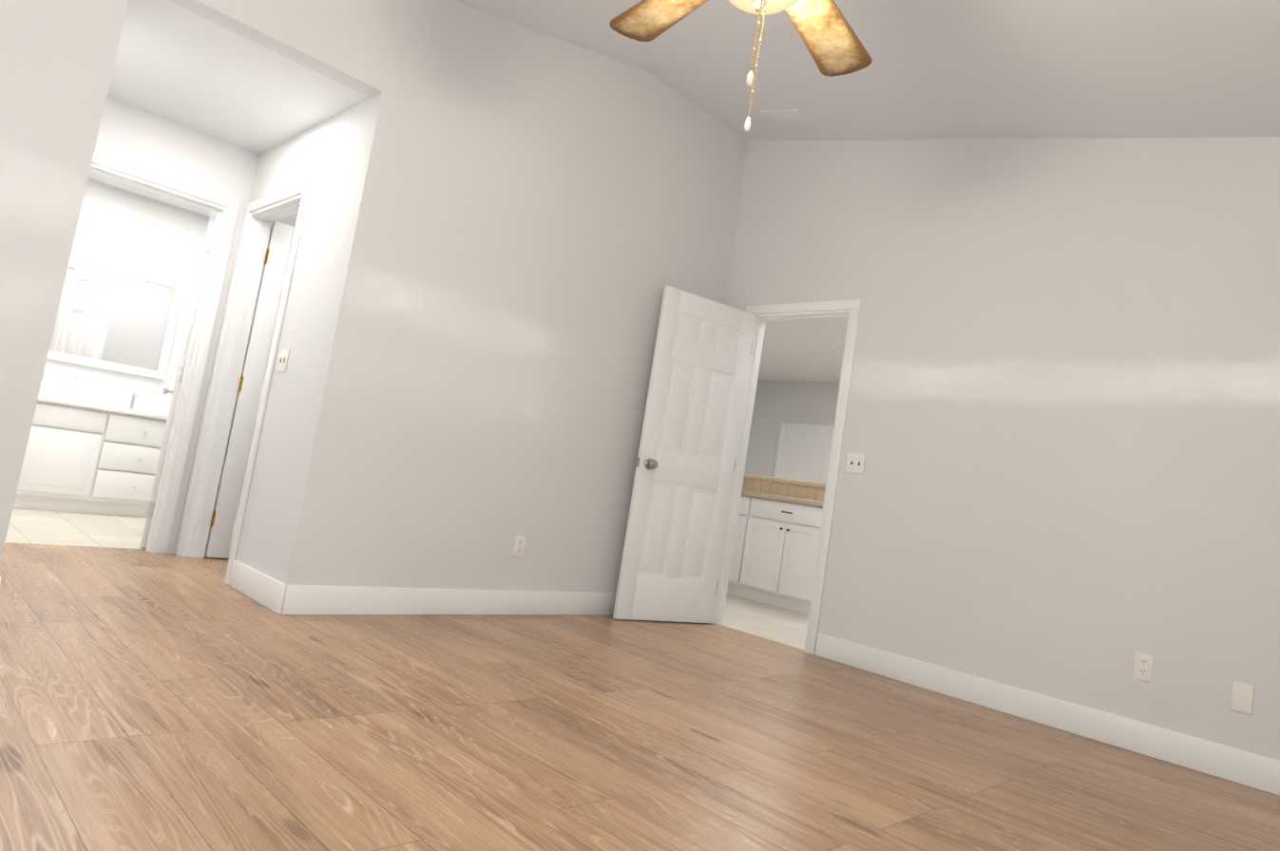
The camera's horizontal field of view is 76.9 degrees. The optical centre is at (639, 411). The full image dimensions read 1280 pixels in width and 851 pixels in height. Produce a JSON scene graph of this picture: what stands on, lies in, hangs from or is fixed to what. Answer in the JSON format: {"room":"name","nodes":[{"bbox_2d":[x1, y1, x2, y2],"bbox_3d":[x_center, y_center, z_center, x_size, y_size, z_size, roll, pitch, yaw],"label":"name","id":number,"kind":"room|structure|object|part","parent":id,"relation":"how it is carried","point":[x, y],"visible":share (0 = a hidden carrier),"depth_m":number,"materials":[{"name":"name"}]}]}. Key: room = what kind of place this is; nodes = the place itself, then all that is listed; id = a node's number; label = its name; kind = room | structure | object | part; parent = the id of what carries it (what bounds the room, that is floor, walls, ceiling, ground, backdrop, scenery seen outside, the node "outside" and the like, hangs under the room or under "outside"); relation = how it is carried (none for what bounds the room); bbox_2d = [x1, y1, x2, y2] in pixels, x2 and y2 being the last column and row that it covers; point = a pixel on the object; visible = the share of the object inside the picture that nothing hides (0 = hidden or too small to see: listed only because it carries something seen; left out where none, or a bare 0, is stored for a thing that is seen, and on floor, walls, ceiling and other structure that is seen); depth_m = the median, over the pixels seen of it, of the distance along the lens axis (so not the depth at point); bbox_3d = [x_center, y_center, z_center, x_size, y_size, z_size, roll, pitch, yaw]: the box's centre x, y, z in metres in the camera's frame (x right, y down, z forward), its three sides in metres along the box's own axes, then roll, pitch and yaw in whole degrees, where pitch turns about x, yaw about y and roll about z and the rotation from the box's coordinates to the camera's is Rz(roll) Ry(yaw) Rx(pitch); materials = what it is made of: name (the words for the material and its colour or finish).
{"room":"empty bedroom","nodes":[
{"label":"empty bedroom","id":0,"kind":"room"},
{"bbox_2d":[41,178,210,402],"bbox_3d":[-4.113,-0.573,6.269,0.120,2.600,3.740,4,-8,45],"label":"wall","id":1,"kind":"structure","parent":0,"point":[126,229],"depth_m":6.31,"materials":[{"name":"paint"}]},
{"bbox_2d":[38,381,170,414],"bbox_3d":[-4.134,-0.107,6.173,0.020,0.100,2.020,4,-8,45],"label":"backsplash","id":2,"kind":"structure","parent":1,"relation":"attached to","point":[64,391],"depth_m":6.17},
{"bbox_2d":[46,253,184,380],"bbox_3d":[-4.142,-0.743,6.125,0.030,0.800,1.100,4,-8,45],"label":"bathroom mirror","id":3,"kind":"object","parent":1,"relation":"attached to","point":[109,316],"visible":0.58,"depth_m":6.22,"materials":[{"name":"white mirror"}]},
{"bbox_2d":[88,171,210,217],"bbox_3d":[-3.171,-1.706,5.611,2.040,0.120,3.500,4,-8,45],"label":"ceiling","id":4,"kind":"structure","parent":0,"point":[108,181],"depth_m":6.24,"materials":[{"name":"paint"}]},
{"bbox_2d":[94,95,297,554],"bbox_3d":[-2.477,-0.449,4.853,0.120,2.600,5.390,4,-8,45],"label":"wall","id":5,"kind":"structure","parent":0,"point":[138,137],"depth_m":4.64,"materials":[{"name":"paint"}]},
{"bbox_2d":[140,210,216,547],"bbox_3d":[-2.886,-0.206,5.069,0.050,2.020,0.776,12,-6,-29],"label":"bathroom door","id":6,"kind":"structure","parent":5,"relation":"in","point":[164,444],"depth_m":4.74,"materials":[{"name":"white wood"}]},
{"bbox_2d":[162,385,173,394],"bbox_3d":[-3.072,-0.128,5.346,0.112,0.066,0.166,4,-8,45],"label":"faucet","id":7,"kind":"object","parent":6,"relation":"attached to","point":[165,390],"depth_m":5.29,"materials":[{"name":"silver metal"}]},
{"bbox_3d":[-2.701,-0.208,4.747,0.021,1.690,0.046,4,-8,45],"label":"bathroom door hinges","id":8,"kind":"part","parent":6,"relation":"part of","materials":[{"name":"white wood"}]},
{"bbox_2d":[235,97,370,579],"bbox_3d":[-1.924,-0.415,4.297,1.450,2.600,0.120,4,-8,45],"label":"wall","id":9,"kind":"structure","parent":0,"point":[323,157],"depth_m":3.94,"materials":[{"name":"paint"}]},
{"bbox_2d":[89,152,311,585],"bbox_3d":[-2.513,-0.261,4.192,1.057,2.097,1.064,4,-8,45],"label":"door frame","id":10,"kind":"structure","parent":9,"relation":"attached to","point":[262,215],"depth_m":4.67,"materials":[{"name":"white wood"}]},
{"bbox_2d":[210,248,269,527],"bbox_3d":[-2.362,-0.153,4.765,0.048,1.690,0.014,4,-8,45],"label":"closet door hinges","id":11,"kind":"object","parent":9,"relation":"attached to","point":[239,390],"visible":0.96,"depth_m":4.76,"materials":[{"name":"gold metal"}]},
{"bbox_2d":[205,221,295,558],"bbox_3d":[-2.074,-0.083,5.025,0.062,2.020,0.786,4,-8,45],"label":"closet door","id":12,"kind":"structure","parent":9,"relation":"in","point":[238,448],"depth_m":4.78,"materials":[{"name":"white wood"}]},
{"bbox_2d":[228,559,281,611],"bbox_3d":[-1.798,0.811,3.768,0.633,0.130,0.016,4,-8,45],"label":"baseboard","id":13,"kind":"structure","parent":9,"relation":"attached to","point":[251,582],"depth_m":3.75,"materials":[{"name":"white wood"}]},
{"bbox_2d":[276,348,290,371],"bbox_3d":[-1.783,-0.256,4.019,0.116,0.116,0.015,4,-8,45],"label":"light switch","id":14,"kind":"object","parent":9,"relation":"attached to","point":[283,358],"visible":1,"depth_m":4.01,"materials":[{"name":"white plastic"}]},
{"bbox_2d":[0,0,748,614],"bbox_3d":[-1.303,-0.849,3.780,0.120,3.550,5.390,4,-8,45],"label":"wall","id":15,"kind":"structure","parent":0,"point":[536,222],"depth_m":4.08,"materials":[{"name":"paint"}]},
{"bbox_2d":[273,582,616,614],"bbox_3d":[-0.650,1.055,4.447,0.018,0.130,2.646,4,-8,45],"label":"baseboard","id":16,"kind":"structure","parent":15,"relation":"attached to","point":[298,600],"depth_m":4.04,"materials":[{"name":"white wood"}]},
{"bbox_2d":[512,535,526,557],"bbox_3d":[-0.661,0.740,4.417,0.010,0.116,0.070,4,-8,45],"label":"electrical outlet","id":17,"kind":"object","parent":15,"relation":"attached to","point":[519,546],"visible":1,"depth_m":4.41,"materials":[{"name":"white plastic"}]},
{"bbox_2d":[0,508,1279,850],"bbox_3d":[0.744,1.543,6.074,9.050,0.100,12.270,4,-8,45],"label":"floor","id":18,"kind":"structure","parent":0,"point":[160,702],"depth_m":2.51,"materials":[{"name":"brown wood"}]},
{"bbox_2d":[13,399,167,517],"bbox_3d":[-4.010,0.357,5.932,0.576,0.740,2.000,4,-8,45],"label":"bathroom vanity","id":19,"kind":"object","parent":18,"relation":"on","point":[90,451],"depth_m":5.70,"materials":[{"name":"white wood"}]},
{"bbox_2d":[38,395,168,418],"bbox_3d":[-3.950,-0.026,5.969,0.576,0.040,2.020,4,-8,45],"label":"countertop","id":20,"kind":"structure","parent":19,"relation":"on","point":[56,397],"depth_m":5.77,"materials":[{"name":"white stone"}]},
{"bbox_2d":[726,496,757,597],"bbox_3d":[0.811,1.187,7.363,0.930,0.860,0.605,4,-8,45],"label":"base cabinet","id":21,"kind":"object","parent":18,"relation":"on","point":[745,518],"depth_m":6.90,"materials":[{"name":"white wood"}]},
{"bbox_2d":[742,496,822,614],"bbox_3d":[1.356,1.221,6.809,0.885,0.860,0.605,4,-8,45],"label":"base cabinet","id":22,"kind":"object","parent":18,"relation":"on","point":[775,544],"depth_m":6.59,"materials":[{"name":"white wood"}]},
{"bbox_2d":[741,489,823,508],"bbox_3d":[0.873,0.743,7.397,2.480,0.040,0.625,4,-8,45],"label":"countertop","id":23,"kind":"structure","parent":22,"relation":"on","point":[744,492],"depth_m":6.69,"materials":[{"name":"beige stone"}]},
{"bbox_2d":[743,474,825,489],"bbox_3d":[1.211,0.653,7.718,2.490,0.040,0.340,4,-8,45],"label":"backsplash","id":24,"kind":"structure","parent":22,"relation":"on","point":[747,478],"depth_m":7.38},
{"bbox_2d":[107,0,1279,153],"bbox_3d":[-0.096,-1.955,2.851,5.940,1.141,5.390,4,-8,45],"label":"ceiling","id":25,"kind":"structure","parent":0,"point":[940,69],"depth_m":3.80,"materials":[{"name":"paint"}]},
{"bbox_2d":[609,0,872,132],"bbox_3d":[0.356,-1.323,2.305,1.296,1.091,1.305,4,-8,45],"label":"ceiling fan","id":26,"kind":"object","parent":25,"relation":"hanging from","point":[832,43],"visible":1,"depth_m":2.65,"materials":[{"name":"brown"}]},
{"bbox_3d":[0.100,-1.319,2.611,0.180,0.006,0.506,5,-5,-37],"label":"blade","id":27,"kind":"part","parent":26,"relation":"part of","materials":[{"name":"brown wood"}]},
{"bbox_3d":[0.343,-1.206,2.261,0.308,0.126,0.308,4,-8,45],"label":"lamp shade","id":28,"kind":"part","parent":26,"relation":"part of","materials":[{"name":"beige glass"}]},
{"bbox_3d":[0.597,-1.240,2.619,0.180,0.006,0.506,-2,-13,34],"label":"blade","id":29,"kind":"part","parent":26,"relation":"part of","materials":[{"name":"brown wood"}]},
{"bbox_2d":[759,108,812,122],"bbox_3d":[0.898,-1.825,4.977,0.296,0.070,0.160,4,-8,45],"label":"ceiling vent","id":30,"kind":"object","parent":25,"relation":"in","point":[797,115],"visible":1,"depth_m":4.96,"materials":[{"name":"white metal"}]},
{"bbox_2d":[744,381,840,483],"bbox_3d":[4.642,0.830,9.816,8.970,3.200,0.120,4,-8,45],"label":"wall","id":31,"kind":"structure","parent":0,"point":[776,404],"depth_m":12.35,"materials":[{"name":"paint"}]},
{"bbox_2d":[773,422,833,484],"bbox_3d":[2.321,1.224,11.930,0.900,2.100,0.030,4,-8,45],"label":"mirror","id":32,"kind":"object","parent":31,"relation":"attached to","point":[803,452],"depth_m":11.97,"materials":[{"name":"white mirror"}]},
{"bbox_2d":[757,318,848,382],"bbox_3d":[2.783,-0.882,7.796,8.850,0.120,5.880,4,-8,45],"label":"ceiling","id":33,"kind":"structure","parent":0,"point":[804,351],"depth_m":9.90,"materials":[{"name":"paint"}]},
{"bbox_2d":[725,136,1279,761],"bbox_3d":[2.106,-0.292,4.017,4.370,3.550,0.120,4,-8,45],"label":"wall","id":34,"kind":"structure","parent":0,"point":[1061,429],"depth_m":3.93,"materials":[{"name":"paint"}]},
{"bbox_2d":[612,286,756,623],"bbox_3d":[0.303,0.291,5.043,0.735,2.020,0.035,12,-6,-33],"label":"door","id":35,"kind":"structure","parent":34,"relation":"in","point":[672,554],"depth_m":5.01,"materials":[{"name":"white wood"}]},
{"bbox_2d":[636,458,657,469],"bbox_3d":[0.035,0.313,4.861,0.166,0.066,0.108,4,-8,45],"label":"door knob","id":36,"kind":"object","parent":35,"relation":"attached to","point":[650,464],"depth_m":4.83,"materials":[{"name":"silver metal"}]},
{"bbox_2d":[709,299,861,655],"bbox_3d":[0.903,0.356,5.056,0.856,2.097,0.152,4,-8,45],"label":"door frame","id":37,"kind":"structure","parent":34,"relation":"attached to","point":[836,309],"depth_m":4.99,"materials":[{"name":"white wood"}]},
{"bbox_2d":[845,452,865,474],"bbox_3d":[1.239,0.296,4.639,0.116,0.116,0.015,4,-8,45],"label":"light switch","id":38,"kind":"object","parent":34,"relation":"attached to","point":[855,463],"visible":1,"depth_m":4.64,"materials":[{"name":"white plastic"}]},
{"bbox_2d":[814,632,1279,796],"bbox_3d":[2.116,1.398,3.487,3.156,0.130,0.014,4,-8,45],"label":"baseboard","id":39,"kind":"structure","parent":34,"relation":"attached to","point":[1247,769],"depth_m":3.65,"materials":[{"name":"white wood"}]},
{"bbox_2d":[1132,651,1153,683],"bbox_3d":[2.182,1.109,3.496,0.070,0.116,0.010,4,-8,45],"label":"electrical outlet","id":40,"kind":"object","parent":34,"relation":"attached to","point":[1143,667],"visible":1,"depth_m":3.49,"materials":[{"name":"white plastic"}]},
{"bbox_2d":[1230,681,1254,715],"bbox_3d":[2.424,1.154,3.245,0.070,0.116,0.008,4,-8,45],"label":"wall plate","id":41,"kind":"object","parent":34,"relation":"attached to","point":[1242,698],"visible":1,"depth_m":3.24,"materials":[{"name":"white plastic"}]}
]}

